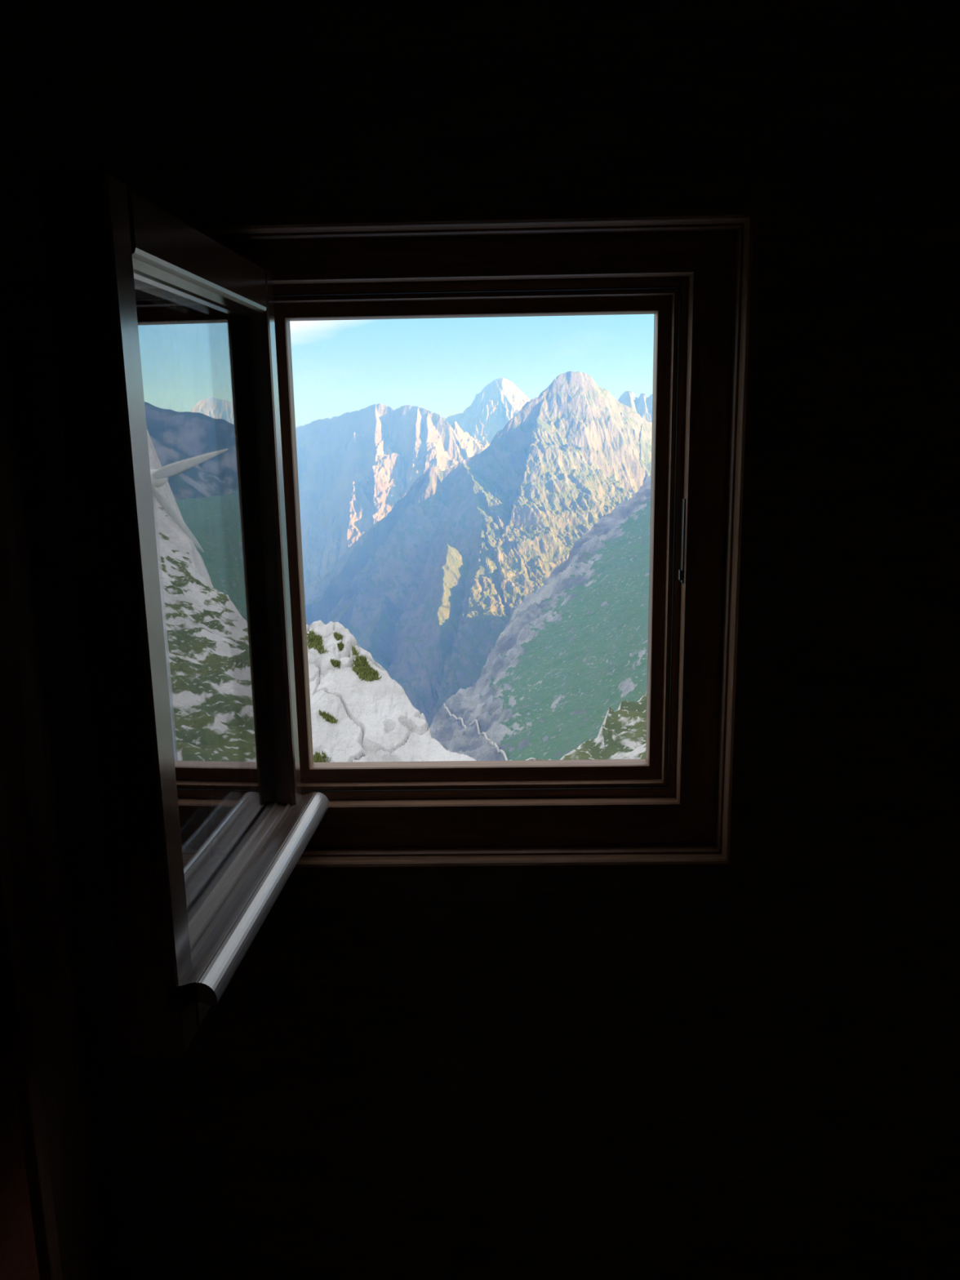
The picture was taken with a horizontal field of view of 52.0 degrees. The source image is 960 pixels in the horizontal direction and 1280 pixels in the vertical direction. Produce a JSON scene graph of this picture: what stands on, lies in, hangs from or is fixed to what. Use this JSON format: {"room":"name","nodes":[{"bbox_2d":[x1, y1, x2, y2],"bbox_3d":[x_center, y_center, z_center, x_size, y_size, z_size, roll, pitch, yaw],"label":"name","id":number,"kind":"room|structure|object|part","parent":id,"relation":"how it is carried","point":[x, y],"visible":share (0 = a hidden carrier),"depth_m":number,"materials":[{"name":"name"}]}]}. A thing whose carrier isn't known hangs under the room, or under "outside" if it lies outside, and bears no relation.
{"room":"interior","nodes":[
{"label":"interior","id":0,"kind":"room"},
{"bbox_2d":[306,620,476,762],"bbox_3d":[-2.566,23.282,28.676,14.100,48.186,17.500,-1,12,1],"label":"rock outcrop","id":1,"kind":"object","parent":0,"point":[359,713],"visible":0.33,"depth_m":25.60,"materials":[{"name":"stone"}]},
{"bbox_2d":[0,0,959,1279],"bbox_3d":[0.128,-0.035,1.377,3.540,2.740,0.109,-1,12,1],"label":"wall","id":2,"kind":"structure","parent":0,"point":[751,1070],"depth_m":1.37,"materials":[{"name":"brown wood"}]},
{"bbox_2d":[37,172,760,1055],"bbox_3d":[-0.036,-0.064,1.137,0.771,0.876,0.572,-1,12,1],"label":"window","id":3,"kind":"structure","parent":2,"relation":"in","point":[695,270],"depth_m":1.26,"materials":[{"name":"brown wood"}]},
{"bbox_3d":[-0.293,-0.038,1.116,0.108,0.792,0.507,0,12,4],"label":"window sash","id":4,"kind":"part","parent":3,"relation":"part of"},
{"bbox_3d":[-0.311,-0.397,1.045,0.056,0.059,0.413,0,12,4],"label":"rail","id":5,"kind":"part","parent":3,"relation":"part of","materials":[{"name":"brown wood"}]},
{"bbox_3d":[-0.307,-0.050,1.117,0.004,0.665,0.425,0,12,4],"label":"glass pane","id":6,"kind":"part","parent":3,"relation":"part of","materials":[{"name":"clear glass"}]},
{"bbox_3d":[-0.300,0.309,1.192,0.055,0.081,0.413,0,12,4],"label":"rail","id":7,"kind":"part","parent":3,"relation":"part of","materials":[{"name":"brown wood"}]},
{"bbox_3d":[0.279,-0.136,1.349,0.004,0.115,0.014,-1,12,1],"label":"strike plate","id":8,"kind":"part","parent":3,"relation":"part of","materials":[{"name":"metal"}]},
{"bbox_3d":[0.114,1.671,-0.377,3.540,0.120,4.022,-1,12,1],"label":"floor","id":9,"kind":"structure","parent":0,"visible":0},
{"bbox_2d":[0,1026,39,1279],"bbox_3d":[-0.749,0.886,0.822,0.647,0.953,0.460,-1,12,1],"label":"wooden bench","id":10,"kind":"object","parent":9,"relation":"on","point":[18,1254],"visible":1,"depth_m":0.93,"materials":[{"name":"brown wood"}]},
{"bbox_3d":[-0.756,0.437,0.728,0.647,0.035,0.460,-1,12,1],"label":"seat","id":11,"kind":"part","parent":10,"relation":"part of","materials":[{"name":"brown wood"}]},
{"label":"outside","id":12,"kind":"structure","parent":0,"visible":0},
{"bbox_2d":[429,474,651,760],"bbox_3d":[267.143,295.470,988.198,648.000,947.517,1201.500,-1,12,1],"label":"hillside","id":13,"kind":"structure","parent":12,"point":[575,648],"depth_m":782.45,"materials":[{"name":"green plant"}]},
{"bbox_2d":[443,702,511,760],"bbox_3d":[-4.835,68.141,715.218,57.869,38.745,258.200,-1,12,1],"label":"footpath","id":14,"kind":"structure","parent":13,"relation":"on","point":[489,740],"depth_m":727.55,"materials":[{"name":"grey gravel"}]},
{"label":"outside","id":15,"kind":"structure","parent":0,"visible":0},
{"bbox_2d":[617,391,652,422],"bbox_3d":[632.840,-640.879,3201.013,650.000,343.242,450.000,-1,12,1],"label":"mountain","id":16,"kind":"structure","parent":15,"point":[642,405],"depth_m":3189.39},
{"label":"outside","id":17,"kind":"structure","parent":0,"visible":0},
{"bbox_2d":[525,692,647,759],"bbox_3d":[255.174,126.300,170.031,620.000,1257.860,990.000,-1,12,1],"label":"slope","id":18,"kind":"structure","parent":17,"point":[622,735],"depth_m":40.85,"materials":[{"name":"green plant"}]},
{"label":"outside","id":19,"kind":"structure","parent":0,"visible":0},
{"bbox_2d":[305,371,652,728],"bbox_3d":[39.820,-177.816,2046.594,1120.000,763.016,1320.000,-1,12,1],"label":"mountain","id":20,"kind":"structure","parent":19,"point":[432,588],"depth_m":2077.41},
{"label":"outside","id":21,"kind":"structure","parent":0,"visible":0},
{"bbox_2d":[295,403,489,604],"bbox_3d":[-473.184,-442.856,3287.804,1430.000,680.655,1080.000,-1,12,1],"label":"mountain","id":22,"kind":"structure","parent":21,"point":[353,467],"depth_m":3210.49},
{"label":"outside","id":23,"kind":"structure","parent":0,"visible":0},
{"bbox_2d":[444,377,530,444],"bbox_3d":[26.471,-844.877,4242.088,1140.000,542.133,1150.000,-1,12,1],"label":"mountain","id":24,"kind":"structure","parent":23,"point":[500,400],"depth_m":4038.67}
]}

